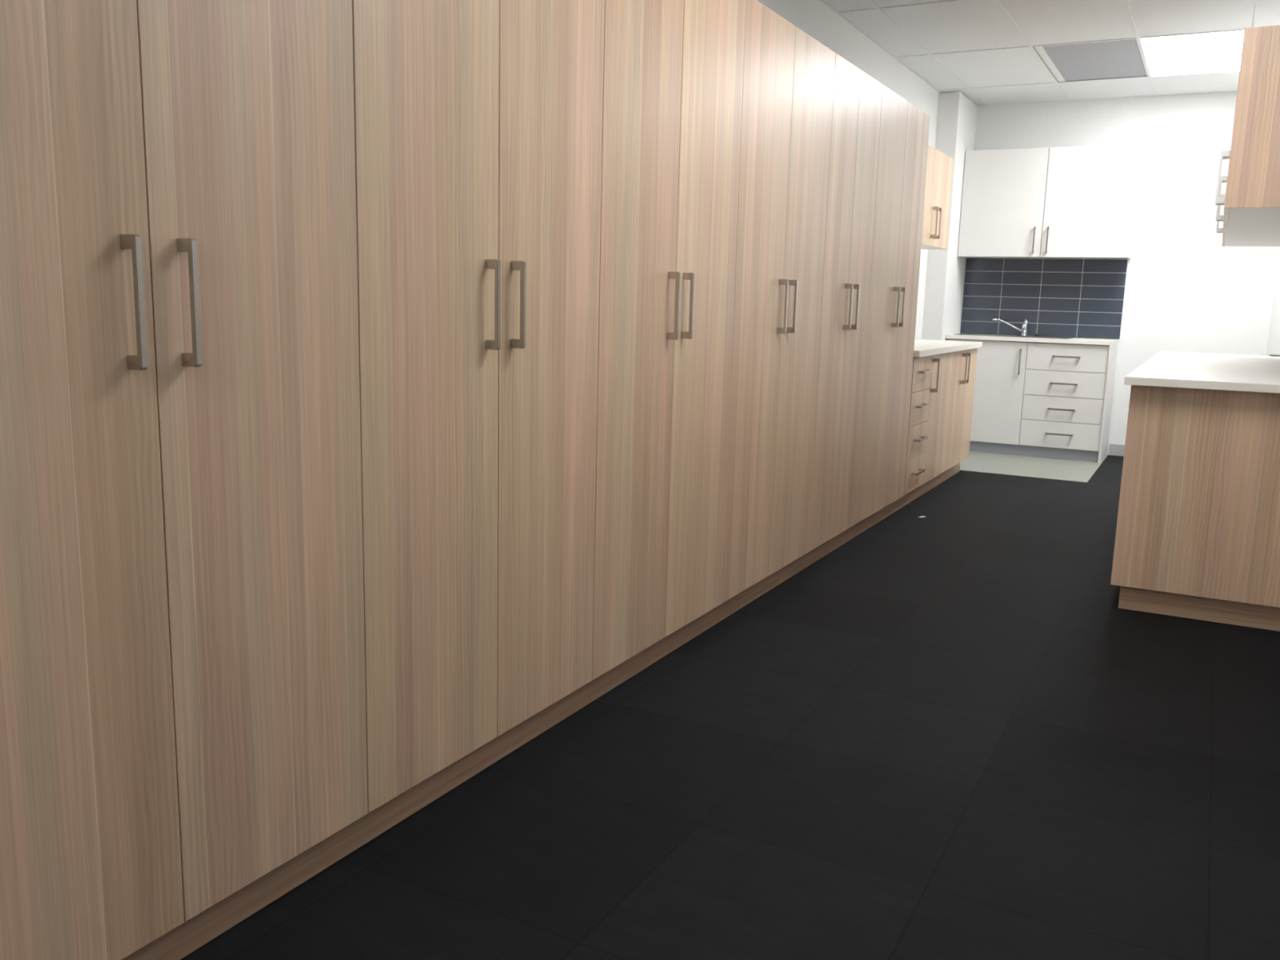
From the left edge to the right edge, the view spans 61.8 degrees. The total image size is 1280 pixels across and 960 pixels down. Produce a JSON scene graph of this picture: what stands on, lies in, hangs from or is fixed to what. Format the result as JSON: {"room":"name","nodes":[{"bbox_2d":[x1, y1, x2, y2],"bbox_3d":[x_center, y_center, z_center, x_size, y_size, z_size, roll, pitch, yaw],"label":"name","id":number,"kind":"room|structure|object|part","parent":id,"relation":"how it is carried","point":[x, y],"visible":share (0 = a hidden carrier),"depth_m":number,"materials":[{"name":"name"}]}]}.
{"room":"office storage room","nodes":[
{"label":"office storage room","id":0,"kind":"room"},
{"bbox_2d":[180,450,1279,959],"bbox_3d":[0.700,0.683,3.342,2.603,0.103,12.490,7,11,27],"label":"floor","id":1,"kind":"structure","parent":0,"point":[948,734],"depth_m":2.60,"materials":[{"name":"black carpet"}]},
{"bbox_2d":[0,0,368,959],"bbox_3d":[-1.001,-0.280,1.786,0.635,2.047,0.902,7,11,27],"label":"tall cabinet","id":2,"kind":"object","parent":1,"relation":"on","point":[183,683],"visible":1,"depth_m":1.71,"materials":[{"name":"brown laminate"}]},
{"bbox_3d":[-0.867,-0.220,1.463,0.018,2.047,0.448,7,11,27],"label":"door","id":3,"kind":"part","parent":2,"relation":"part of","materials":[{"name":"brown wood"}]},
{"bbox_3d":[-0.759,-0.266,1.602,0.035,0.200,0.011,7,11,27],"label":"handle","id":4,"kind":"part","parent":2,"relation":"part of","materials":[{"name":"silver metal"}]},
{"bbox_3d":[-0.712,-0.280,1.688,0.035,0.200,0.011,7,11,27],"label":"handle","id":5,"kind":"part","parent":2,"relation":"part of","materials":[{"name":"silver metal"}]},
{"bbox_3d":[-0.654,-0.283,1.856,0.018,2.047,0.450,7,11,27],"label":"door","id":6,"kind":"part","parent":2,"relation":"part of","materials":[{"name":"brown wood"}]},
{"bbox_2d":[351,0,604,813],"bbox_3d":[-0.573,-0.406,2.577,0.635,2.047,0.911,7,11,27],"label":"tall cabinet","id":7,"kind":"object","parent":1,"relation":"on","point":[478,123],"visible":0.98,"depth_m":2.39,"materials":[{"name":"brown laminate"}]},
{"bbox_3d":[-0.439,-0.346,2.253,0.018,2.047,0.454,7,11,27],"label":"door","id":8,"kind":"part","parent":7,"relation":"part of","materials":[{"name":"brown wood"}]},
{"bbox_3d":[-0.329,-0.393,2.394,0.035,0.200,0.011,7,11,27],"label":"handle","id":9,"kind":"part","parent":7,"relation":"part of","materials":[{"name":"silver metal"}]},
{"bbox_3d":[-0.283,-0.406,2.481,0.035,0.200,0.011,7,11,27],"label":"handle","id":10,"kind":"part","parent":7,"relation":"part of","materials":[{"name":"silver metal"}]},
{"bbox_3d":[-0.224,-0.410,2.650,0.018,2.047,0.453,7,11,27],"label":"door","id":11,"kind":"part","parent":7,"relation":"part of","materials":[{"name":"brown wood"}]},
{"bbox_2d":[121,462,960,959],"bbox_3d":[0.609,0.378,4.514,0.016,0.097,6.990,7,11,27],"label":"kickboard","id":12,"kind":"object","parent":1,"relation":"on","point":[205,926],"visible":0.67,"depth_m":2.51,"materials":[{"name":"brown wood"}]},
{"bbox_2d":[591,0,746,680],"bbox_3d":[-0.143,-0.533,3.369,0.635,2.047,0.904,7,11,27],"label":"tall cabinet","id":13,"kind":"object","parent":1,"relation":"on","point":[673,69],"visible":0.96,"depth_m":3.18,"materials":[{"name":"brown laminate"}]},
{"bbox_3d":[-0.009,-0.473,3.046,0.018,2.047,0.450,7,11,27],"label":"door","id":14,"kind":"part","parent":13,"relation":"part of","materials":[{"name":"brown wood"}]},
{"bbox_3d":[0.099,-0.519,3.186,0.035,0.200,0.011,7,11,27],"label":"handle","id":15,"kind":"part","parent":13,"relation":"part of","materials":[{"name":"silver metal"}]},
{"bbox_3d":[0.146,-0.533,3.272,0.035,0.200,0.011,7,11,27],"label":"handle","id":16,"kind":"part","parent":13,"relation":"part of","materials":[{"name":"silver metal"}]},
{"bbox_3d":[0.204,-0.536,3.440,0.018,2.047,0.450,7,11,27],"label":"door","id":17,"kind":"part","parent":13,"relation":"part of","materials":[{"name":"brown wood"}]},
{"bbox_2d":[721,0,835,603],"bbox_3d":[0.288,-0.661,4.167,0.635,2.047,0.924,7,11,27],"label":"tall cabinet","id":18,"kind":"object","parent":1,"relation":"on","point":[788,74],"visible":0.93,"depth_m":3.97,"materials":[{"name":"brown laminate"}]},
{"bbox_3d":[0.421,-0.600,3.839,0.018,2.047,0.461,7,11,27],"label":"door","id":19,"kind":"part","parent":18,"relation":"part of","materials":[{"name":"brown wood"}]},
{"bbox_3d":[0.532,-0.647,3.984,0.035,0.200,0.011,7,11,27],"label":"handle","id":20,"kind":"part","parent":18,"relation":"part of","materials":[{"name":"silver metal"}]},
{"bbox_3d":[0.579,-0.661,4.070,0.035,0.200,0.011,7,11,27],"label":"handle","id":21,"kind":"part","parent":18,"relation":"part of","materials":[{"name":"silver metal"}]},
{"bbox_3d":[0.639,-0.665,4.242,0.018,2.047,0.459,7,11,27],"label":"door","id":22,"kind":"part","parent":18,"relation":"part of","materials":[{"name":"brown wood"}]},
{"bbox_2d":[808,53,882,551],"bbox_3d":[0.667,-0.773,4.866,0.635,2.047,0.679,7,11,27],"label":"tall cabinet","id":23,"kind":"object","parent":1,"relation":"on","point":[857,95],"visible":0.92,"depth_m":4.70,"materials":[{"name":"brown laminate"}]},
{"bbox_3d":[0.911,-0.759,4.683,0.035,0.200,0.011,7,11,27],"label":"handle","id":24,"kind":"part","parent":23,"relation":"part of","materials":[{"name":"silver metal"}]},
{"bbox_3d":[0.957,-0.773,4.769,0.035,0.200,0.011,7,11,27],"label":"handle","id":25,"kind":"part","parent":23,"relation":"part of","materials":[{"name":"silver metal"}]},
{"bbox_3d":[0.989,-0.768,4.889,0.018,2.047,0.337,7,11,27],"label":"door","id":26,"kind":"part","parent":23,"relation":"part of","materials":[{"name":"brown wood"}]},
{"bbox_2d":[855,84,929,524],"bbox_3d":[1.049,-0.885,5.570,0.635,2.047,0.934,7,11,27],"label":"tall cabinet","id":27,"kind":"object","parent":1,"relation":"on","point":[904,135],"visible":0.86,"depth_m":5.38,"materials":[{"name":"brown laminate"}]},
{"bbox_3d":[1.288,-0.871,5.380,0.035,0.200,0.011,7,11,27],"label":"handle","id":28,"kind":"part","parent":27,"relation":"part of","materials":[{"name":"silver metal"}]},
{"bbox_3d":[1.335,-0.884,5.466,0.035,0.200,0.011,7,11,27],"label":"handle","id":29,"kind":"part","parent":27,"relation":"part of","materials":[{"name":"silver metal"}]},
{"bbox_3d":[1.394,-0.888,5.636,0.018,2.047,0.455,7,11,27],"label":"door","id":30,"kind":"part","parent":27,"relation":"part of","materials":[{"name":"brown wood"}]},
{"bbox_2d":[903,355,932,494],"bbox_3d":[1.353,-0.352,6.272,0.635,0.772,0.422,7,11,27],"label":"base cabinet","id":31,"kind":"object","parent":1,"relation":"on","point":[922,366],"visible":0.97,"depth_m":6.11,"materials":[{"name":"brown laminate"}]},
{"bbox_3d":[1.587,-0.038,6.195,0.018,0.189,0.421,7,11,27],"label":"drawer","id":32,"kind":"part","parent":31,"relation":"part of","materials":[{"name":"brown wood"}]},
{"bbox_3d":[1.592,-0.228,6.162,0.018,0.189,0.421,7,11,27],"label":"drawer","id":33,"kind":"part","parent":31,"relation":"part of","materials":[{"name":"brown wood"}]},
{"bbox_3d":[1.611,-0.047,6.181,0.035,0.011,0.200,7,11,27],"label":"handle","id":34,"kind":"part","parent":31,"relation":"part of","materials":[{"name":"silver metal"}]},
{"bbox_3d":[1.597,-0.417,6.129,0.018,0.189,0.421,7,11,27],"label":"drawer","id":35,"kind":"part","parent":31,"relation":"part of","materials":[{"name":"brown wood"}]},
{"bbox_3d":[1.615,-0.236,6.148,0.035,0.011,0.200,7,11,27],"label":"handle","id":36,"kind":"part","parent":31,"relation":"part of","materials":[{"name":"silver metal"}]},
{"bbox_3d":[1.602,-0.608,6.096,0.018,0.193,0.421,7,11,27],"label":"drawer","id":37,"kind":"part","parent":31,"relation":"part of","materials":[{"name":"brown wood"}]},
{"bbox_3d":[1.620,-0.425,6.115,0.035,0.011,0.200,7,11,27],"label":"handle","id":38,"kind":"part","parent":31,"relation":"part of","materials":[{"name":"silver metal"}]},
{"bbox_3d":[1.625,-0.618,6.082,0.035,0.011,0.200,7,11,27],"label":"handle","id":39,"kind":"part","parent":31,"relation":"part of","materials":[{"name":"silver metal"}]},
{"bbox_2d":[922,352,948,484],"bbox_3d":[1.559,-0.413,6.652,0.635,0.772,0.447,7,11,27],"label":"base cabinet","id":40,"kind":"object","parent":1,"relation":"on","point":[938,384],"visible":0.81,"depth_m":6.51,"materials":[{"name":"brown laminate"}]},
{"bbox_3d":[1.748,-0.618,6.316,0.035,0.200,0.011,7,11,27],"label":"handle","id":41,"kind":"part","parent":40,"relation":"part of","materials":[{"name":"silver metal"}]},
{"bbox_2d":[939,347,977,474],"bbox_3d":[1.877,-0.507,7.239,0.635,0.772,0.899,7,11,27],"label":"base cabinet","id":42,"kind":"object","parent":1,"relation":"on","point":[962,366],"visible":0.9,"depth_m":7.06,"materials":[{"name":"brown laminate"}]},
{"bbox_2d":[913,339,982,357],"bbox_3d":[1.682,-0.849,6.799,0.628,0.036,1.787,7,11,27],"label":"benchtop","id":43,"kind":"object","parent":42,"relation":"on","point":[922,348],"visible":0.49,"depth_m":6.70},
{"bbox_3d":[2.013,-0.448,6.917,0.018,0.772,0.448,7,11,27],"label":"door","id":44,"kind":"part","parent":42,"relation":"part of","materials":[{"name":"brown wood"}]},
{"bbox_3d":[2.127,-0.730,7.015,0.035,0.200,0.011,7,11,27],"label":"handle","id":45,"kind":"part","parent":42,"relation":"part of","materials":[{"name":"silver metal"}]},
{"bbox_3d":[2.225,-0.510,7.310,0.018,0.772,0.447,7,11,27],"label":"door","id":46,"kind":"part","parent":42,"relation":"part of","materials":[{"name":"brown wood"}]},
{"bbox_3d":[2.171,-0.743,7.097,0.035,0.200,0.011,7,11,27],"label":"handle","id":47,"kind":"part","parent":42,"relation":"part of","materials":[{"name":"silver metal"}]},
{"bbox_2d":[946,338,1118,462],"bbox_3d":[3.094,-0.679,8.553,1.225,0.922,0.575,7,11,27],"label":"base cabinet","id":48,"kind":"object","parent":1,"relation":"on","point":[1011,378],"visible":0.96,"depth_m":8.27,"materials":[{"name":"white laminate"}]},
{"bbox_3d":[2.714,-0.702,8.475,0.622,0.798,0.018,7,11,27],"label":"door","id":49,"kind":"part","parent":48,"relation":"part of","materials":[{"name":"white laminate"}]},
{"bbox_3d":[2.945,-0.917,8.285,0.011,0.200,0.035,7,11,27],"label":"handle","id":50,"kind":"part","parent":48,"relation":"part of","materials":[{"name":"silver metal"}]},
{"bbox_2d":[945,333,1114,345],"bbox_3d":[3.098,-1.120,8.483,1.206,0.030,0.550,7,11,27],"label":"benchtop","id":51,"kind":"object","parent":48,"relation":"on","point":[1073,340],"visible":0.81,"depth_m":8.24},
{"bbox_2d":[954,333,1072,342],"bbox_3d":[2.984,-1.077,8.556,0.850,0.155,0.415,7,11,27],"label":"sink","id":52,"kind":"object","parent":51,"relation":"in","point":[964,334],"visible":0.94,"depth_m":8.50,"materials":[{"name":"silver metal"}]},
{"bbox_2d":[991,318,1027,335],"bbox_3d":[2.999,-1.247,8.672,0.294,0.140,0.054,2,10,2],"label":"tap","id":53,"kind":"object","parent":52,"relation":"on","point":[1024,331],"visible":1,"depth_m":8.65,"materials":[{"name":"silver metal"}]},
{"bbox_3d":[2.981,-1.256,8.662,0.256,0.107,0.025,1,10,0],"label":"spout","id":54,"kind":"part","parent":53,"relation":"part of","materials":[{"name":"silver metal"}]},
{"bbox_3d":[3.225,-0.351,8.224,0.200,0.011,0.035,7,11,27],"label":"handle","id":55,"kind":"part","parent":48,"relation":"part of","materials":[{"name":"silver metal"}]},
{"bbox_3d":[3.239,-0.347,8.248,0.579,0.202,0.018,7,11,27],"label":"drawer","id":56,"kind":"part","parent":48,"relation":"part of","materials":[{"name":"white laminate"}]},
{"bbox_3d":[3.229,-0.540,8.191,0.200,0.011,0.035,7,11,27],"label":"handle","id":57,"kind":"part","parent":48,"relation":"part of","materials":[{"name":"silver metal"}]},
{"bbox_3d":[3.244,-0.543,8.213,0.579,0.189,0.018,7,11,27],"label":"drawer","id":58,"kind":"part","parent":48,"relation":"part of","materials":[{"name":"white laminate"}]},
{"bbox_3d":[3.235,-0.735,8.157,0.200,0.011,0.035,7,11,27],"label":"handle","id":59,"kind":"part","parent":48,"relation":"part of","materials":[{"name":"silver metal"}]},
{"bbox_3d":[3.249,-0.735,8.180,0.579,0.194,0.018,7,11,27],"label":"drawer","id":60,"kind":"part","parent":48,"relation":"part of","materials":[{"name":"white laminate"}]},
{"bbox_3d":[3.240,-0.936,8.122,0.200,0.011,0.035,7,11,27],"label":"handle","id":61,"kind":"part","parent":48,"relation":"part of","materials":[{"name":"silver metal"}]},
{"bbox_3d":[3.254,-0.932,8.146,0.579,0.202,0.018,7,11,27],"label":"drawer","id":62,"kind":"part","parent":48,"relation":"part of","materials":[{"name":"white laminate"}]},
{"bbox_3d":[3.627,-0.617,8.277,0.018,0.922,0.547,7,11,27],"label":"panel","id":63,"kind":"part","parent":48,"relation":"part of","materials":[{"name":"white laminate"}]},
{"bbox_2d":[1110,385,1279,631],"bbox_3d":[2.342,0.042,4.400,0.609,0.887,0.919,7,11,27],"label":"base cabinet","id":64,"kind":"object","parent":1,"relation":"on","point":[1197,535],"visible":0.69,"depth_m":4.01,"materials":[{"name":"brown laminate"}]},
{"bbox_2d":[1124,351,1279,393],"bbox_3d":[2.757,-0.536,5.086,0.631,0.030,2.803,7,11,27],"label":"benchtop","id":65,"kind":"object","parent":64,"relation":"on","point":[1186,370],"visible":1,"depth_m":4.40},
{"bbox_2d":[757,0,771,8],"bbox_3d":[0.335,-2.063,4.468,0.155,0.598,0.772,7,11,27],"label":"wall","id":66,"kind":"structure","parent":0,"point":[767,3],"depth_m":4.72,"materials":[{"name":"white paint"}]},
{"bbox_2d":[770,0,939,339],"bbox_3d":[-0.373,-0.949,3.662,0.120,2.953,12.290,7,11,27],"label":"wall","id":67,"kind":"structure","parent":0,"point":[814,18],"depth_m":6.54,"materials":[{"name":"white paint"}]},
{"bbox_2d":[920,145,953,249],"bbox_3d":[1.804,-1.859,7.077,0.377,0.607,0.910,7,11,27],"label":"upper cabinet","id":68,"kind":"object","parent":67,"relation":"attached to","point":[939,175],"visible":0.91,"depth_m":7.03,"materials":[{"name":"brown laminate"}]},
{"bbox_3d":[1.822,-1.812,6.809,0.018,0.607,0.444,7,11,27],"label":"door","id":69,"kind":"part","parent":68,"relation":"part of","materials":[{"name":"brown wood"}]},
{"bbox_3d":[1.924,-1.683,6.976,0.035,0.200,0.011,7,11,27],"label":"handle","id":70,"kind":"part","parent":68,"relation":"part of","materials":[{"name":"silver metal"}]},
{"bbox_3d":[1.968,-1.696,7.058,0.035,0.200,0.011,7,11,27],"label":"handle","id":71,"kind":"part","parent":68,"relation":"part of","materials":[{"name":"silver metal"}]},
{"bbox_3d":[2.032,-1.874,7.198,0.018,0.607,0.444,7,11,27],"label":"door","id":72,"kind":"part","parent":68,"relation":"part of","materials":[{"name":"brown wood"}]},
{"bbox_2d":[921,91,977,340],"bbox_3d":[2.481,-1.644,8.666,0.155,2.753,0.690,7,11,27],"label":"wall column","id":73,"kind":"structure","parent":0,"point":[957,116],"depth_m":8.39,"materials":[{"name":"white paint"}]},
{"bbox_2d":[824,0,1279,105],"bbox_3d":[0.774,-2.176,2.845,2.403,0.196,12.290,7,11,27],"label":"ceiling","id":74,"kind":"structure","parent":0,"point":[971,24],"depth_m":6.29,"materials":[{"name":"tile"}]},
{"bbox_2d":[820,0,1260,106],"bbox_3d":[0.771,-2.078,2.862,2.403,0.004,12.290,7,11,27],"label":"grid","id":75,"kind":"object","parent":74,"relation":"attached to","point":[1126,2],"depth_m":6.64,"materials":[{"name":"white metal"}]},
{"bbox_2d":[1034,37,1147,81],"bbox_3d":[2.982,-2.770,7.023,0.586,0.046,1.191,7,11,27],"label":"ceiling vent","id":76,"kind":"object","parent":74,"relation":"in","point":[1119,58],"visible":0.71,"depth_m":6.99,"materials":[{"name":"grey metal"}]},
{"bbox_2d":[1141,30,1244,75],"bbox_3d":[3.518,-2.726,6.740,0.581,0.077,1.191,7,11,27],"label":"ceiling light","id":77,"kind":"object","parent":74,"relation":"attached to","point":[1222,51],"visible":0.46,"depth_m":6.72,"materials":[{"name":"white plastic"}]},
{"bbox_2d":[960,91,1279,454],"bbox_3d":[3.665,-1.683,8.483,2.643,2.953,0.120,7,11,27],"label":"wall","id":78,"kind":"structure","parent":0,"point":[1185,291],"depth_m":8.16,"materials":[{"name":"white paint"}]},
{"bbox_2d":[960,257,1128,339],"bbox_3d":[3.251,-1.478,8.665,1.234,0.618,0.010,7,11,27],"label":"backsplash","id":79,"kind":"structure","parent":78,"relation":"attached to","point":[1074,298],"depth_m":8.64,"materials":[{"name":"tile"}]},
{"bbox_2d":[957,144,1142,258],"bbox_3d":[3.190,-2.159,8.374,1.253,0.820,0.383,7,11,27],"label":"upper cabinet","id":80,"kind":"object","parent":78,"relation":"attached to","point":[1077,202],"visible":1,"depth_m":8.22,"materials":[{"name":"white laminate"}]},
{"bbox_3d":[2.845,-2.171,8.389,0.626,0.820,0.018,7,11,27],"label":"door","id":81,"kind":"part","parent":80,"relation":"part of","materials":[{"name":"white laminate"}]},
{"bbox_3d":[3.058,-1.864,8.293,0.011,0.200,0.035,7,11,27],"label":"handle","id":82,"kind":"part","parent":80,"relation":"part of","materials":[{"name":"silver metal"}]},
{"bbox_3d":[3.144,-1.854,8.248,0.011,0.200,0.035,7,11,27],"label":"handle","id":83,"kind":"part","parent":80,"relation":"part of","materials":[{"name":"silver metal"}]},
{"bbox_3d":[3.398,-2.106,8.100,0.619,0.820,0.018,7,11,27],"label":"door","id":84,"kind":"part","parent":80,"relation":"part of","materials":[{"name":"white laminate"}]},
{"bbox_2d":[1108,444,1124,456],"bbox_3d":[4.213,-0.193,8.350,1.008,0.092,0.012,7,11,27],"label":"baseboard","id":85,"kind":"structure","parent":78,"relation":"attached to","point":[1117,450],"depth_m":8.55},
{"bbox_2d":[1266,248,1279,355],"bbox_3d":[1.851,-0.688,2.499,0.120,2.953,12.290,7,11,27],"label":"wall","id":86,"kind":"structure","parent":0,"point":[1273,342],"depth_m":7.39,"materials":[{"name":"white paint"}]},
{"bbox_2d":[1214,25,1279,225],"bbox_3d":[2.469,-1.326,4.112,0.402,0.612,0.919,7,11,27],"label":"upper cabinet","id":87,"kind":"object","parent":86,"relation":"attached to","point":[1252,193],"visible":1,"depth_m":3.77,"materials":[{"name":"brown laminate"}]},
{"bbox_3d":[2.330,-1.201,4.272,0.035,0.200,0.011,7,11,27],"label":"handle","id":88,"kind":"part","parent":87,"relation":"part of","materials":[{"name":"silver metal"}]},
{"bbox_3d":[2.286,-1.188,4.190,0.035,0.200,0.011,7,11,27],"label":"handle","id":89,"kind":"part","parent":87,"relation":"part of","materials":[{"name":"silver metal"}]},
{"bbox_3d":[2.442,-1.375,4.389,0.018,0.612,0.448,7,11,27],"label":"door","id":90,"kind":"part","parent":87,"relation":"part of","materials":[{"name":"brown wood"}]},
{"bbox_3d":[2.229,-1.312,3.996,0.018,0.612,0.448,7,11,27],"label":"door","id":91,"kind":"part","parent":87,"relation":"part of","materials":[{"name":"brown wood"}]},
{"bbox_2d":[1215,175,1279,237],"bbox_3d":[2.901,-1.454,4.909,0.402,0.612,0.908,7,11,27],"label":"upper cabinet","id":92,"kind":"object","parent":86,"relation":"attached to","point":[1233,231],"visible":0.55,"depth_m":4.98,"materials":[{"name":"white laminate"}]},
{"bbox_3d":[2.757,-1.328,5.061,0.035,0.200,0.011,7,11,27],"label":"handle","id":93,"kind":"part","parent":92,"relation":"part of","materials":[{"name":"silver metal"}]},
{"bbox_3d":[2.713,-1.315,4.979,0.035,0.200,0.011,7,11,27],"label":"handle","id":94,"kind":"part","parent":92,"relation":"part of","materials":[{"name":"silver metal"}]},
{"bbox_3d":[2.870,-1.502,5.179,0.018,0.612,0.452,7,11,27],"label":"door","id":95,"kind":"part","parent":92,"relation":"part of","materials":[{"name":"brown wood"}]},
{"bbox_3d":[2.655,-1.438,4.783,0.018,0.612,0.452,7,11,27],"label":"door","id":96,"kind":"part","parent":92,"relation":"part of","materials":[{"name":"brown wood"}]},
{"bbox_2d":[1216,193,1279,246],"bbox_3d":[3.328,-1.580,5.697,0.402,0.612,0.898,7,11,27],"label":"upper cabinet","id":97,"kind":"object","parent":86,"relation":"attached to","point":[1229,242],"visible":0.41,"depth_m":5.76,"materials":[{"name":"white laminate"}]},
{"bbox_3d":[3.140,-1.441,5.767,0.035,0.200,0.011,7,11,27],"label":"handle","id":98,"kind":"part","parent":97,"relation":"part of","materials":[{"name":"silver metal"}]},
{"bbox_3d":[3.083,-1.565,5.573,0.018,0.612,0.447,7,11,27],"label":"door","id":99,"kind":"part","parent":97,"relation":"part of","materials":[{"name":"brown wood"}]}
]}

